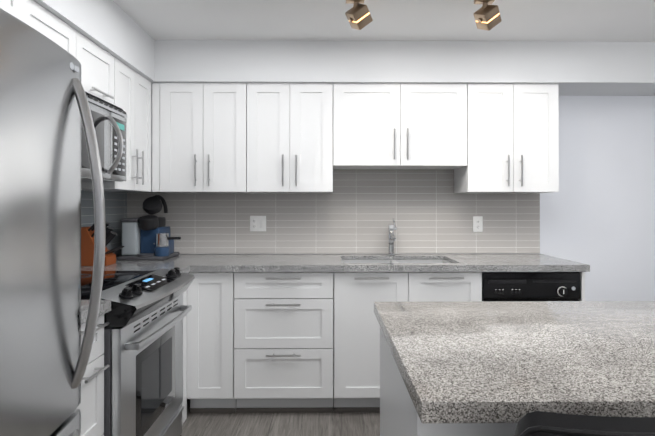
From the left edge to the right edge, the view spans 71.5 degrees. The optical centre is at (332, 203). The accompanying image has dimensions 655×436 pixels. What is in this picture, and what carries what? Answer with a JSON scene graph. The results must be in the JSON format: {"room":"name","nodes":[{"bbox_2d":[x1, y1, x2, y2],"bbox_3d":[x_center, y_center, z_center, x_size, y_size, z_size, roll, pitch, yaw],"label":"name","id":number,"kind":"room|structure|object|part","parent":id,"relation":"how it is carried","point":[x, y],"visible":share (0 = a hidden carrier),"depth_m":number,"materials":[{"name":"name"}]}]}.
{"room":"kitchen","nodes":[
{"label":"kitchen","id":0,"kind":"room"},
{"bbox_2d":[180,380,379,435],"bbox_3d":[1.277,1.320,0.116,5.700,0.100,6.660,0,0,-1],"label":"floor","id":1,"kind":"structure","parent":0,"point":[333,423],"depth_m":2.64,"materials":[{"name":"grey wood"}]},
{"bbox_2d":[0,8,105,435],"bbox_3d":[-1.087,0.401,1.088,0.788,1.745,0.755,0,0,-1],"label":"fridge","id":2,"kind":"object","parent":1,"relation":"on","point":[44,111],"visible":1,"depth_m":1.21,"materials":[{"name":"grey metal"}]},
{"bbox_2d":[76,314,108,435],"bbox_3d":[-1.153,0.840,1.594,0.666,0.872,0.229,0,0,-1],"label":"base cabinet","id":3,"kind":"object","parent":1,"relation":"on","point":[91,406],"visible":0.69,"depth_m":1.64,"materials":[{"name":"white wood"}]},
{"bbox_2d":[81,300,110,324],"bbox_3d":[-1.160,0.382,1.596,0.653,0.040,0.229,0,0,-1],"label":"countertop","id":4,"kind":"structure","parent":3,"relation":"on","point":[105,306],"depth_m":1.64,"materials":[{"name":"stone"}]},
{"bbox_2d":[81,267,194,435],"bbox_3d":[-1.104,0.805,2.093,0.774,0.946,0.756,0,0,-1],"label":"range","id":5,"kind":"object","parent":1,"relation":"on","point":[143,357],"visible":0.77,"depth_m":1.96,"materials":[{"name":"grey metal"}]},
{"bbox_2d":[182,290,186,424],"bbox_3d":[-1.183,0.844,2.592,0.628,0.872,0.236,0,0,-1],"label":"cabinet filler","id":6,"kind":"object","parent":1,"relation":"on","point":[184,411],"visible":0.08,"depth_m":2.67,"materials":[{"name":"white wood"}]},
{"bbox_2d":[187,272,235,412],"bbox_3d":[-0.736,0.845,3.016,0.278,0.872,0.598,0,0,-1],"label":"base cabinet","id":7,"kind":"object","parent":1,"relation":"on","point":[210,346],"visible":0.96,"depth_m":2.72,"materials":[{"name":"white wood"}]},
{"bbox_2d":[234,272,332,412],"bbox_3d":[-0.295,0.845,3.002,0.595,0.872,0.636,0,0,-1],"label":"base cabinet","id":8,"kind":"object","parent":1,"relation":"on","point":[283,342],"visible":0.98,"depth_m":2.73,"materials":[{"name":"white wood"}]},
{"bbox_2d":[333,272,481,411],"bbox_3d":[0.451,0.845,3.010,0.890,0.872,0.636,0,0,-1],"label":"base cabinet","id":9,"kind":"object","parent":1,"relation":"on","point":[356,349],"visible":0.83,"depth_m":2.73,"materials":[{"name":"white wood"}]},
{"bbox_2d":[81,254,589,273],"bbox_3d":[0.017,0.387,2.907,3.033,0.040,0.837,0,0,-1],"label":"countertop","id":10,"kind":"structure","parent":9,"relation":"on","point":[186,263],"depth_m":2.78,"materials":[{"name":"stone"}]},
{"bbox_2d":[81,219,124,265],"bbox_3d":[-1.377,0.223,2.723,0.216,0.284,0.120,0,0,-1],"label":"knife block","id":11,"kind":"object","parent":10,"relation":"on","point":[87,246],"visible":0.69,"depth_m":2.66,"materials":[{"name":"brown wood"}]},
{"bbox_2d":[117,195,180,259],"bbox_3d":[-1.199,0.152,3.098,0.390,0.427,0.335,0,0,-1],"label":"coffee maker","id":12,"kind":"object","parent":10,"relation":"on","point":[147,237],"visible":1,"depth_m":2.99,"materials":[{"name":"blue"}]},
{"bbox_2d":[388,219,396,254],"bbox_3d":[0.428,0.237,3.199,0.064,0.260,0.183,0,0,-1],"label":"faucet","id":13,"kind":"object","parent":10,"relation":"on","point":[391,235],"visible":1,"depth_m":3.25,"materials":[{"name":"silver metal"}]},
{"bbox_2d":[342,260,449,262],"bbox_3d":[0.422,0.488,3.001,0.760,0.186,0.430,0,0,-1],"label":"sink","id":14,"kind":"object","parent":10,"relation":"in","point":[394,261],"visible":0.06,"depth_m":3.19,"materials":[{"name":"silver metal"}]},
{"bbox_2d":[380,329,516,435],"bbox_3d":[1.245,0.838,1.313,2.140,0.874,0.690,0,0,-1],"label":"kitchen island","id":15,"kind":"object","parent":1,"relation":"on","point":[397,418],"depth_m":1.18,"materials":[{"name":"white"}]},
{"bbox_2d":[374,301,654,424],"bbox_3d":[1.255,0.378,1.257,2.200,0.040,0.856,0,0,-1],"label":"island countertop","id":16,"kind":"structure","parent":15,"relation":"on","point":[463,362],"depth_m":1.06,"materials":[{"name":"grey stone"}]},
{"bbox_2d":[482,272,580,300],"bbox_3d":[1.198,0.847,3.022,0.592,0.868,0.612,0,0,-1],"label":"dishwasher","id":17,"kind":"object","parent":1,"relation":"on","point":[531,286],"visible":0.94,"depth_m":2.73,"materials":[{"name":"black"}]},
{"bbox_2d":[579,272,584,300],"bbox_3d":[1.210,0.844,3.036,0.617,0.874,0.598,0,0,-1],"label":"cabinet end panel","id":18,"kind":"object","parent":1,"relation":"on","point":[582,298],"depth_m":2.74,"materials":[{"name":"white wood"}]},
{"bbox_2d":[514,411,654,435],"bbox_3d":[0.429,0.784,0.774,0.410,0.977,0.410,0,0,-1],"label":"bar stool","id":19,"kind":"object","parent":1,"relation":"on","point":[538,423],"visible":1,"depth_m":0.62,"materials":[{"name":"black leather"}]},
{"bbox_2d":[113,0,654,41],"bbox_3d":[1.277,-1.130,0.125,5.700,0.100,6.660,0,0,-1],"label":"ceiling","id":20,"kind":"structure","parent":0,"point":[526,20],"depth_m":2.66,"materials":[{"name":"paint"}]},
{"bbox_2d":[33,0,654,95],"bbox_3d":[1.259,-0.938,1.850,5.500,0.270,3.010,0,0,-1],"label":"soffit bulkhead","id":21,"kind":"object","parent":20,"relation":"attached to","point":[118,32],"visible":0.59,"depth_m":2.98,"materials":[{"name":"paint"}]},
{"bbox_2d":[345,0,372,29],"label":"track light","id":22,"kind":"object","parent":20,"relation":"attached to","point":[359,16],"depth_m":2.27,"materials":[{"name":"gold metal"}]},
{"bbox_2d":[473,0,500,30],"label":"track light","id":23,"kind":"object","parent":20,"relation":"attached to","point":[486,16],"depth_m":2.28,"materials":[{"name":"gold metal"}]},
{"bbox_2d":[151,95,654,300],"bbox_3d":[1.243,0.107,3.401,5.700,2.350,0.100,0,0,-1],"label":"wall","id":24,"kind":"structure","parent":0,"point":[597,212],"depth_m":3.36,"materials":[{"name":"paint"}]},
{"bbox_2d":[152,83,251,192],"bbox_3d":[-0.882,-0.437,3.146,0.622,0.718,0.366,0,0,-1],"label":"upper cabinet","id":25,"kind":"object","parent":24,"relation":"attached to","point":[203,137],"depth_m":3.00,"materials":[{"name":"white wood"}]},
{"bbox_3d":[-1.169,-0.437,3.163,0.050,0.718,0.324,0,0,-1],"label":"wall cabinet filler","id":26,"kind":"part","parent":25,"relation":"part of","materials":[{"name":"white wood"}]},
{"bbox_2d":[247,83,332,192],"bbox_3d":[-0.284,-0.437,3.152,0.568,0.718,0.366,0,0,-1],"label":"upper cabinet","id":27,"kind":"object","parent":24,"relation":"attached to","point":[289,137],"visible":1,"depth_m":3.01,"materials":[{"name":"white wood"}]},
{"bbox_2d":[127,169,539,253],"bbox_3d":[0.010,0.054,3.332,3.028,0.623,0.007,0,0,-1],"label":"tile backsplash","id":28,"kind":"structure","parent":24,"relation":"attached to","point":[357,211],"depth_m":3.33,"materials":[{"name":"grey tile"}]},
{"bbox_2d":[250,216,265,230],"bbox_3d":[-0.544,0.145,3.316,0.117,0.114,0.012,0,0,-1],"label":"double electrical outlet","id":29,"kind":"object","parent":28,"relation":"attached to","point":[257,223],"visible":1,"depth_m":3.32,"materials":[{"name":"white plastic"}]},
{"bbox_2d":[473,216,482,231],"bbox_3d":[1.065,0.150,3.335,0.070,0.115,0.008,0,0,-1],"label":"electrical outlet","id":30,"kind":"object","parent":28,"relation":"attached to","point":[477,223],"visible":1,"depth_m":3.33,"materials":[{"name":"white plastic"}]},
{"bbox_2d":[333,83,466,168],"bbox_3d":[0.448,-0.524,3.160,0.890,0.544,0.366,0,0,-1],"label":"upper cabinet","id":31,"kind":"object","parent":24,"relation":"attached to","point":[398,126],"visible":1,"depth_m":3.02,"materials":[{"name":"white wood"}]},
{"bbox_2d":[454,84,558,192],"bbox_3d":[1.200,-0.437,3.167,0.608,0.718,0.366,0,0,-1],"label":"upper cabinet","id":32,"kind":"object","parent":24,"relation":"attached to","point":[512,138],"visible":1,"depth_m":3.03,"materials":[{"name":"white wood"}]},
{"bbox_3d":[-1.523,0.095,0.092,0.100,2.350,6.460,0,0,-1],"label":"wall","id":33,"kind":"structure","parent":0,"visible":0},
{"bbox_2d":[0,0,24,22],"bbox_3d":[-1.220,-0.685,1.094,0.521,0.238,0.773,0,0,-1],"label":"upper cabinet","id":34,"kind":"object","parent":33,"relation":"attached to","point":[15,8],"visible":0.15,"depth_m":1.44,"materials":[{"name":"white wood"}]},
{"bbox_2d":[25,0,113,104],"bbox_3d":[-1.318,-0.661,2.097,0.346,0.278,0.756,0,0,-1],"label":"upper cabinet","id":35,"kind":"object","parent":33,"relation":"attached to","point":[96,61],"visible":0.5,"depth_m":2.15,"materials":[{"name":"white painted wood"},{"name":"nickel"}]},
{"bbox_2d":[81,91,126,181],"bbox_3d":[-1.266,-0.318,2.096,0.450,0.398,0.754,0,0,-1],"label":"microwave","id":36,"kind":"object","parent":35,"relation":"attached to","point":[109,120],"visible":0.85,"depth_m":2.25,"materials":[{"name":"silver metal"}]},
{"bbox_2d":[81,190,126,255],"bbox_3d":[-1.491,0.120,2.394,0.007,0.483,1.835,0,0,-1],"label":"tile backsplash","id":37,"kind":"structure","parent":33,"relation":"attached to","point":[115,208],"depth_m":3.08,"materials":[{"name":"grey tile"}]},
{"bbox_2d":[81,57,150,191],"bbox_3d":[-1.325,-0.439,2.735,0.346,0.718,0.515,0,0,-1],"label":"upper cabinet","id":38,"kind":"object","parent":33,"relation":"attached to","point":[132,93],"visible":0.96,"depth_m":2.73,"materials":[{"name":"white wood"}]}
]}

